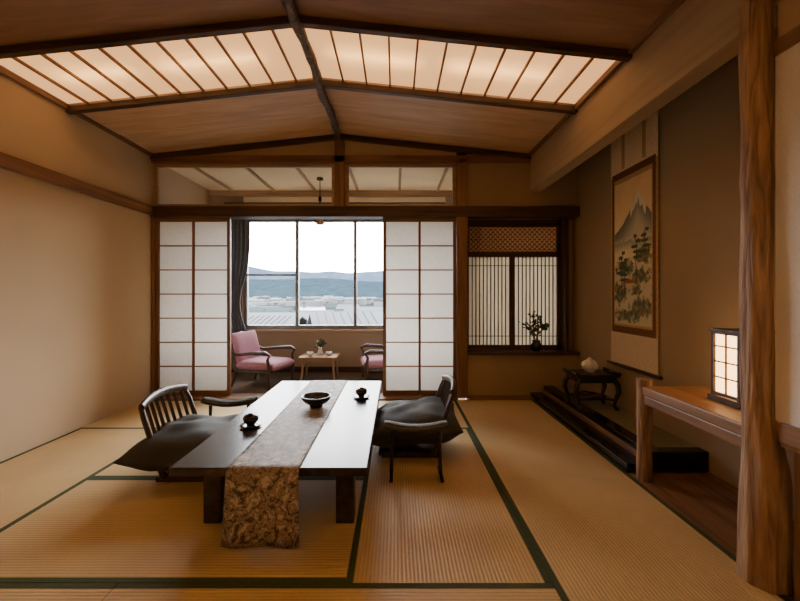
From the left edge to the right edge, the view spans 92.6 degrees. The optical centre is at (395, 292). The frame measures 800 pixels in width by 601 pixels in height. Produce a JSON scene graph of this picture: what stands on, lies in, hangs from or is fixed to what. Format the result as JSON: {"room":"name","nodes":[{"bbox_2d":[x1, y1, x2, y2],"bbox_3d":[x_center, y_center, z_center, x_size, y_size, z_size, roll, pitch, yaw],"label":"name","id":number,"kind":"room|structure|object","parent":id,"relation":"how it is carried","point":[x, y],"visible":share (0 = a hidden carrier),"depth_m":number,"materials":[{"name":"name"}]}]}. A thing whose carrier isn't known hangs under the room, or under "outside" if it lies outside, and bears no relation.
{"room":"traditional dwelling","nodes":[
{"label":"traditional dwelling","id":0,"kind":"room"},
{"bbox_2d":[0,152,152,214],"bbox_3d":[-2.673,-0.900,1.535,0.035,0.100,5.270,0,0,0],"label":"wall trim","id":1,"kind":"structure","parent":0,"point":[8,162],"depth_m":3.09,"materials":[{"name":"brown wood"}]},
{"bbox_2d":[0,65,210,461],"bbox_3d":[-2.740,-0.440,2.230,0.100,3.420,6.860,0,0,0],"label":"wall","id":2,"kind":"structure","parent":0,"point":[75,267],"depth_m":3.14,"materials":[{"name":"beige paint"}]},
{"bbox_2d":[170,168,451,196],"bbox_3d":[-0.905,-1.470,4.940,3.570,0.140,1.240,0,0,0],"label":"ceiling","id":3,"kind":"structure","parent":0,"point":[221,182],"depth_m":5.12,"materials":[{"name":"beige paint"}]},
{"bbox_2d":[315,177,324,225],"bbox_3d":[-0.975,-1.177,4.900,0.194,0.615,0.194,0,0,22],"label":"pendant lamp","id":4,"kind":"object","parent":3,"relation":"hanging from","point":[318,222],"visible":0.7,"depth_m":4.88,"materials":[{"name":"black ceramic"}]},
{"bbox_2d":[211,197,451,366],"bbox_3d":[-0.855,-0.440,5.620,3.670,3.420,0.120,0,0,0],"label":"wall","id":5,"kind":"structure","parent":0,"point":[348,344],"depth_m":5.56,"materials":[{"name":"beige paint"}]},
{"bbox_2d":[231,219,249,332],"bbox_3d":[-2.203,-0.241,5.440,0.255,1.601,0.056,0,0,0],"label":"curtain","id":6,"kind":"object","parent":5,"relation":"hanging from","point":[240,239],"depth_m":5.44,"materials":[{"name":"grey fabric"}]},
{"bbox_2d":[224,202,331,203],"bbox_3d":[-1.672,-1.275,5.440,1.516,0.014,0.056,0,0,0],"label":"rail","id":7,"kind":"object","parent":5,"relation":"hanging from","point":[224,202],"depth_m":5.43,"materials":[{"name":"brown wood"}]},
{"bbox_2d":[231,367,382,371],"bbox_3d":[-0.905,1.110,5.550,3.570,0.080,0.020,0,0,0],"label":"baseboard","id":8,"kind":"structure","parent":5,"relation":"attached to","point":[296,369],"depth_m":5.54,"materials":[{"name":"brown wood"}]},
{"bbox_2d":[240,287,382,331],"bbox_3d":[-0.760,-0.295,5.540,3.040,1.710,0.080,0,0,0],"label":"window sill","id":9,"kind":"structure","parent":5,"relation":"attached to","point":[242,292],"depth_m":5.50,"materials":[{"name":"brown wood"}]},
{"bbox_2d":[244,219,382,328],"bbox_3d":[-0.748,-0.280,5.610,2.945,1.620,0.060,0,0,0],"label":"window","id":10,"kind":"structure","parent":5,"relation":"in","point":[296,221],"depth_m":5.58,"materials":[{"name":"metal"}]},
{"bbox_2d":[349,202,444,203],"bbox_3d":[0.014,-1.275,5.440,1.346,0.014,0.056,0,0,0],"label":"rail","id":11,"kind":"object","parent":5,"relation":"hanging from","point":[349,202],"depth_m":5.43,"materials":[{"name":"brown wood"}]},
{"bbox_2d":[0,0,673,153],"bbox_3d":[-0.605,-1.648,1.560,4.170,0.256,5.320,0,0,0],"label":"ceiling","id":12,"kind":"structure","parent":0,"point":[618,24],"depth_m":2.39,"materials":[{"name":"brown wood"}]},
{"bbox_2d":[0,28,614,103],"bbox_3d":[-0.605,-1.643,2.770,4.110,0.223,0.660,0,0,0],"label":"ceiling light panel","id":13,"kind":"object","parent":12,"relation":"in","point":[272,56],"depth_m":2.76,"materials":[{"name":"white paper"}]},
{"bbox_2d":[0,0,685,158],"bbox_3d":[-0.605,-1.603,1.560,4.170,0.274,5.320,0,0,0],"label":"ceiling beams","id":14,"kind":"structure","parent":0,"point":[620,56],"depth_m":2.43,"materials":[{"name":"brown wood"}]},
{"bbox_2d":[281,0,340,139],"bbox_3d":[-0.620,-1.696,1.530,0.101,0.092,5.226,0,0,0],"label":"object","id":15,"kind":"structure","parent":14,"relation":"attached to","point":[289,6],"depth_m":2.71,"materials":[{"name":"brown wood"}]},
{"bbox_2d":[157,393,533,399],"bbox_3d":[-0.605,1.155,4.220,4.170,0.050,0.240,0,0,0],"label":"threshold","id":16,"kind":"object","parent":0,"point":[233,396],"depth_m":4.16,"materials":[{"name":"brown wood"}]},
{"bbox_2d":[231,372,464,399],"bbox_3d":[-0.905,1.210,4.990,3.770,0.120,1.340,0,0,0],"label":"floor","id":17,"kind":"structure","parent":0,"point":[244,382],"depth_m":5.14,"materials":[{"name":"wood"}]},
{"bbox_2d":[231,330,295,390],"bbox_3d":[-1.696,0.824,4.831,0.656,0.660,0.597,0,0,17],"label":"armchair","id":18,"kind":"object","parent":17,"relation":"on","point":[247,356],"visible":0.97,"depth_m":4.70,"materials":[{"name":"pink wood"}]},
{"bbox_2d":[298,353,339,380],"bbox_3d":[-1.030,0.995,5.170,0.500,0.311,0.360,0,0,0],"label":"side table","id":19,"kind":"object","parent":17,"relation":"on","point":[315,357],"visible":0.93,"depth_m":5.04,"materials":[{"name":"brown wood"}]},
{"bbox_2d":[314,339,326,354],"bbox_3d":[-1.025,0.726,5.198,0.170,0.226,0.108,0,0,-24],"label":"flower vase","id":20,"kind":"object","parent":19,"relation":"on","point":[321,344],"visible":1,"depth_m":5.18,"materials":[{"name":"white ceramic"}]},
{"bbox_2d":[360,343,382,380],"bbox_3d":[-0.123,0.824,4.968,0.657,0.660,0.597,0,0,-11],"label":"armchair","id":21,"kind":"object","parent":17,"relation":"on","point":[371,363],"visible":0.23,"depth_m":4.72,"materials":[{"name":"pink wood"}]},
{"bbox_2d":[206,141,577,399],"bbox_3d":[-0.340,-0.440,4.330,4.700,3.420,0.220,0,0,0],"label":"wall","id":22,"kind":"structure","parent":0,"point":[488,184],"depth_m":4.22,"materials":[{"name":"beige paint"}]},
{"bbox_2d":[154,164,455,205],"bbox_3d":[-1.010,-1.192,4.260,3.360,0.485,0.040,0,0,0],"label":"transom window","id":23,"kind":"structure","parent":22,"relation":"in","point":[156,166],"depth_m":4.24,"materials":[{"name":"brown wood"}]},
{"bbox_2d":[151,140,467,397],"bbox_3d":[-0.953,-0.265,4.265,3.475,2.830,0.170,0,0,0],"label":"wooden posts","id":24,"kind":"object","parent":22,"relation":"attached to","point":[461,167],"depth_m":4.18,"materials":[{"name":"brown wood"}]},
{"bbox_2d":[156,218,230,395],"bbox_3d":[-2.247,0.150,4.240,0.823,1.971,0.030,0,0,0],"label":"screen","id":25,"kind":"object","parent":24,"relation":"attached to","point":[193,255],"visible":0.93,"depth_m":4.24,"materials":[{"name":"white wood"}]},
{"bbox_2d":[383,218,455,395],"bbox_3d":[0.262,0.150,4.240,0.813,1.971,0.030,0,0,0],"label":"screen","id":26,"kind":"object","parent":24,"relation":"attached to","point":[419,254],"visible":0.93,"depth_m":4.24,"materials":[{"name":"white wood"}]},
{"bbox_2d":[151,155,530,163],"bbox_3d":[-0.605,-1.473,4.260,4.170,0.075,0.140,0,0,0],"label":"rail","id":27,"kind":"object","parent":22,"relation":"attached to","point":[190,159],"depth_m":4.19,"materials":[{"name":"brown wood"}]},
{"bbox_2d":[150,206,579,218],"bbox_3d":[-0.340,-0.893,4.255,4.700,0.115,0.170,0,0,0],"label":"lintel","id":28,"kind":"object","parent":22,"relation":"attached to","point":[233,212],"depth_m":4.17,"materials":[{"name":"brown wood"}]},
{"bbox_2d":[468,220,560,349],"bbox_3d":[1.327,-0.090,4.355,1.085,1.480,0.050,0,0,0],"label":"window nook","id":29,"kind":"structure","parent":22,"relation":"in","point":[514,266],"depth_m":4.36,"materials":[{"name":"beige paper"}]},
{"bbox_2d":[468,350,579,354],"bbox_3d":[1.397,0.662,4.250,1.225,0.035,0.180,0,0,0],"label":"window ledge","id":30,"kind":"object","parent":22,"relation":"attached to","point":[470,352],"depth_m":4.16,"materials":[{"name":"brown wood"}]},
{"bbox_2d":[518,310,549,350],"bbox_3d":[1.530,0.416,4.250,0.356,0.458,0.110,0,0,0],"label":"flower vase","id":31,"kind":"object","parent":30,"relation":"on","point":[535,345],"visible":1,"depth_m":4.24,"materials":[{"name":"black ceramic"}]},
{"bbox_2d":[561,217,568,350],"bbox_3d":[1.890,-0.095,4.280,0.040,1.480,0.120,0,0,0],"label":"post","id":32,"kind":"object","parent":22,"relation":"attached to","point":[565,221],"depth_m":4.22,"materials":[{"name":"brown wood"}]},
{"bbox_2d":[534,400,793,600],"bbox_3d":[-0.340,1.210,1.510,4.900,0.120,5.420,0,0,0],"label":"floor","id":33,"kind":"structure","parent":0,"point":[706,500],"depth_m":2.12,"materials":[{"name":"brown wood"}]},
{"bbox_2d":[0,583,117,600],"bbox_3d":[-1.895,1.165,1.085,1.587,0.031,0.857,0,0,0],"label":"mat","id":34,"kind":"object","parent":33,"relation":"on","point":[8,591],"visible":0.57,"depth_m":1.47,"materials":[{"name":"beige wicker"}]},
{"bbox_2d":[0,429,151,532],"bbox_3d":[-2.295,1.165,2.375,0.787,0.031,1.717,0,0,0],"label":"mat","id":35,"kind":"object","parent":33,"relation":"on","point":[31,479],"visible":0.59,"depth_m":2.52,"materials":[{"name":"beige wicker"}]},
{"bbox_2d":[79,400,251,428],"bbox_3d":[-1.895,1.165,3.667,1.587,0.031,0.862,0,0,0],"label":"mat","id":36,"kind":"object","parent":33,"relation":"on","point":[128,418],"visible":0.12,"depth_m":3.62,"materials":[{"name":"beige wicker"}]},
{"bbox_2d":[0,478,363,582],"bbox_3d":[-1.050,1.165,1.945,1.697,0.031,0.857,0,0,0],"label":"mat","id":37,"kind":"object","parent":33,"relation":"on","point":[101,530],"visible":0.6,"depth_m":1.77,"materials":[{"name":"beige wicker"}]},
{"bbox_2d":[169,381,381,522],"bbox_3d":[-0.585,0.975,2.612,0.910,0.349,1.735,0,0,0],"label":"table","id":38,"kind":"object","parent":37,"relation":"on","point":[342,448],"visible":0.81,"depth_m":1.98,"materials":[{"name":"paint"}]},
{"bbox_2d":[239,413,261,428],"bbox_3d":[-0.870,0.759,2.290,0.128,0.080,0.128,0,0,0],"label":"tea cup","id":39,"kind":"object","parent":38,"relation":"on","point":[250,420],"visible":1,"depth_m":2.26,"materials":[{"name":"black ceramic"}]},
{"bbox_2d":[221,380,347,547],"bbox_3d":[-0.605,0.963,2.617,0.346,0.334,1.853,0,0,0],"label":"table runner","id":40,"kind":"object","parent":38,"relation":"on","point":[261,507],"visible":0.94,"depth_m":1.72,"materials":[{"name":"brown fabric"}]},
{"bbox_2d":[301,392,330,407],"bbox_3d":[-0.560,0.755,2.680,0.206,0.075,0.206,0,0,0],"label":"serving bowl","id":41,"kind":"object","parent":40,"relation":"on","point":[313,399],"visible":1,"depth_m":2.65,"materials":[{"name":"black ceramic"}]},
{"bbox_2d":[353,387,369,398],"bbox_3d":[-0.265,0.759,2.920,0.128,0.080,0.128,0,0,0],"label":"tea cup","id":42,"kind":"object","parent":38,"relation":"on","point":[361,393],"visible":1,"depth_m":2.89,"materials":[{"name":"black ceramic"}]},
{"bbox_2d":[91,464,363,477],"bbox_3d":[-1.050,1.165,2.805,1.697,0.031,0.857,0,0,0],"label":"mat","id":43,"kind":"object","parent":33,"relation":"on","point":[114,471],"visible":0.12,"depth_m":2.42,"materials":[{"name":"beige wicker"}]},
{"bbox_2d":[138,384,202,481],"bbox_3d":[-1.301,0.890,2.540,0.561,0.517,0.533,0,0,0],"label":"chair","id":44,"kind":"object","parent":43,"relation":"on","point":[163,476],"visible":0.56,"depth_m":2.43,"materials":[{"name":"brown wood"}]},
{"bbox_2d":[113,414,238,471],"bbox_3d":[-1.250,0.967,2.500,0.739,0.286,0.660,0,0,-6],"label":"floor cushion","id":45,"kind":"object","parent":44,"relation":"on","point":[176,439],"visible":0.47,"depth_m":2.25,"materials":[{"name":"fabric"}]},
{"bbox_2d":[200,397,257,415],"bbox_3d":[-1.285,0.978,2.950,0.408,0.344,0.183,0,0,0],"label":"armrest","id":46,"kind":"object","parent":43,"relation":"on","point":[210,401],"visible":0.59,"depth_m":2.91,"materials":[{"name":"black paint"}]},
{"bbox_2d":[102,583,560,600],"bbox_3d":[-0.240,1.165,1.085,1.717,0.031,0.857,0,0,0],"label":"mat","id":47,"kind":"object","parent":33,"relation":"on","point":[121,591],"visible":1,"depth_m":1.47,"materials":[{"name":"beige wicker"}]},
{"bbox_2d":[378,400,468,428],"bbox_3d":[-0.240,1.165,3.667,1.717,0.031,0.862,0,0,0],"label":"mat","id":48,"kind":"object","parent":33,"relation":"on","point":[458,415],"visible":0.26,"depth_m":3.65,"materials":[{"name":"beige wicker"}]},
{"bbox_2d":[346,429,551,582],"bbox_3d":[0.210,1.165,2.375,0.817,0.031,1.717,0,0,0],"label":"mat","id":49,"kind":"object","parent":33,"relation":"on","point":[416,527],"visible":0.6,"depth_m":1.86,"materials":[{"name":"beige wicker"}]},
{"bbox_2d":[383,420,448,482],"bbox_3d":[0.125,0.978,2.400,0.408,0.344,0.183,0,0,0],"label":"stand","id":50,"kind":"object","parent":49,"relation":"on","point":[392,426],"visible":1,"depth_m":2.38,"materials":[{"name":"black paint"}]},
{"bbox_2d":[379,374,455,457],"bbox_3d":[0.161,0.890,2.880,0.561,0.517,0.533,0,0,0],"label":"chair","id":51,"kind":"object","parent":49,"relation":"on","point":[446,390],"visible":0.55,"depth_m":2.69,"materials":[{"name":"brown wood"}]},
{"bbox_2d":[372,396,463,447],"bbox_3d":[0.130,0.972,2.880,0.675,0.291,0.660,0,0,3],"label":"floor cushion","id":52,"kind":"object","parent":51,"relation":"on","point":[429,409],"visible":0.66,"depth_m":2.65,"materials":[{"name":"fabric"}]},
{"bbox_2d":[454,400,632,477],"bbox_3d":[1.050,1.165,3.240,0.857,0.031,1.717,0,0,0],"label":"mat","id":53,"kind":"object","parent":33,"relation":"on","point":[516,438],"visible":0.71,"depth_m":2.90,"materials":[{"name":"beige wicker"}]},
{"bbox_2d":[530,385,708,471],"bbox_3d":[1.745,1.085,3.334,0.526,0.130,1.768,0,0,0],"label":"platform","id":54,"kind":"object","parent":33,"relation":"on","point":[612,432],"visible":0.8,"depth_m":2.85,"materials":[{"name":"black paint"}]},
{"bbox_2d":[562,367,621,410],"bbox_3d":[1.745,0.855,3.420,0.408,0.335,0.268,0,0,0],"label":"stand","id":55,"kind":"object","parent":54,"relation":"on","point":[605,375],"visible":1,"depth_m":3.32,"materials":[{"name":"black paint"}]},
{"bbox_2d":[581,357,597,372],"bbox_3d":[1.738,0.641,3.420,0.140,0.132,0.142,0,0,0],"label":"shell ornament","id":56,"kind":"object","parent":55,"relation":"on","point":[589,365],"visible":1,"depth_m":3.38,"materials":[{"name":"white ceramic"}]},
{"bbox_2d":[496,478,791,600],"bbox_3d":[1.050,1.165,1.520,0.857,0.031,1.717,0,0,0],"label":"mat","id":57,"kind":"object","parent":33,"relation":"on","point":[595,539],"visible":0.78,"depth_m":1.75,"materials":[{"name":"beige wicker"}]},
{"bbox_2d":[736,0,793,594],"bbox_3d":[1.475,-0.170,1.535,0.174,2.642,0.169,0,0,0],"label":"log post","id":58,"kind":"object","parent":57,"relation":"on","point":[764,558],"visible":1,"depth_m":1.49,"materials":[{"name":"brown wood"}]},
{"bbox_2d":[636,377,652,482],"bbox_3d":[1.530,0.840,2.357,0.090,0.620,0.092,0,0,0],"label":"post","id":59,"kind":"object","parent":33,"relation":"on","point":[644,413],"depth_m":2.32,"materials":[{"name":"brown wood"}]},
{"bbox_2d":[642,386,779,446],"bbox_3d":[1.744,0.615,1.965,0.528,0.110,0.670,0,0,0],"label":"shelf alcove","id":60,"kind":"object","parent":33,"relation":"on","point":[691,405],"visible":0.48,"depth_m":1.94,"materials":[{"name":"brown wood"}]},
{"bbox_2d":[707,328,740,408],"bbox_3d":[1.750,0.372,1.935,0.190,0.372,0.190,0,0,0],"label":"lantern","id":61,"kind":"object","parent":60,"relation":"on","point":[725,343],"visible":0.44,"depth_m":1.94,"materials":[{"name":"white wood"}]},
{"bbox_2d":[573,27,793,519],"bbox_3d":[2.060,-0.440,2.870,0.100,3.420,3.140,0,0,0],"label":"wall","id":62,"kind":"structure","parent":0,"point":[699,208],"depth_m":2.63,"materials":[{"name":"paint"}]},
{"bbox_2d":[607,110,662,379],"bbox_3d":[1.990,-0.479,3.225,0.031,2.268,0.710,0,0,0],"label":"scroll","id":63,"kind":"object","parent":62,"relation":"hanging from","point":[634,155],"visible":1,"depth_m":3.17,"materials":[{"name":"beige paper"}]},
{"bbox_2d":[530,0,781,191],"bbox_3d":[1.540,-1.633,1.560,0.120,1.035,5.320,0,0,0],"label":"beam","id":64,"kind":"structure","parent":62,"relation":"attached to","point":[700,36],"depth_m":2.26,"materials":[{"name":"brown wood"}]},
{"bbox_2d":[775,0,799,600],"bbox_3d":[1.737,-0.485,0.187,0.546,3.330,2.574,0,0,0],"label":"wall","id":65,"kind":"structure","parent":0,"point":[787,64],"depth_m":1.42,"materials":[{"name":"brown paint"}]},
{"bbox_2d":[774,25,799,449],"bbox_3d":[1.465,-0.203,0.187,0.030,1.535,2.574,0,0,0],"label":"trim","id":66,"kind":"structure","parent":65,"relation":"attached to","point":[789,435],"depth_m":1.41,"materials":[{"name":"brown wood"}]},
{"label":"outside","id":67,"kind":"structure","parent":0,"visible":0},
{"bbox_2d":[256,301,382,306],"bbox_3d":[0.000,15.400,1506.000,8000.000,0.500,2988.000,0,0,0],"label":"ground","id":68,"kind":"structure","parent":67,"point":[268,304],"depth_m":462.97,"materials":[{"name":"grey"}]},
{"bbox_2d":[249,315,307,324],"bbox_3d":[-14.000,8.720,40.000,9.000,12.860,7.000,0,0,11],"label":"neighbouring house","id":69,"kind":"structure","parent":68,"relation":"on","point":[253,319],"depth_m":38.72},
{"bbox_2d":[252,300,330,306],"bbox_3d":[-132.500,11.750,327.500,115.000,6.800,229.000,0,0,0],"label":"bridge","id":70,"kind":"structure","parent":68,"relation":"on","point":[327,301],"depth_m":378.51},
{"bbox_2d":[299,307,324,309],"bbox_3d":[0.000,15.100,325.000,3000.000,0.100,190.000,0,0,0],"label":"river","id":71,"kind":"structure","parent":68,"relation":"on","point":[300,308],"depth_m":370.92,"materials":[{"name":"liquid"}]},
{"bbox_2d":[249,266,382,298],"bbox_3d":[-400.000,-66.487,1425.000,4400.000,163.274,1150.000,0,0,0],"label":"hills","id":72,"kind":"structure","parent":68,"relation":"on","point":[327,283],"depth_m":999.19,"materials":[{"name":"blue"}]},
{"bbox_2d":[249,296,382,319],"bbox_3d":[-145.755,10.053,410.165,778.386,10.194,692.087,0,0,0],"label":"town","id":73,"kind":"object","parent":68,"relation":"on","point":[337,304],"visible":0.19,"depth_m":207.23},
{"bbox_2d":[307,310,382,324],"bbox_3d":[-3.600,8.270,30.000,6.200,13.760,7.000,0,0,-17],"label":"neighbouring house","id":74,"kind":"structure","parent":68,"relation":"on","point":[370,317],"depth_m":28.66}
]}

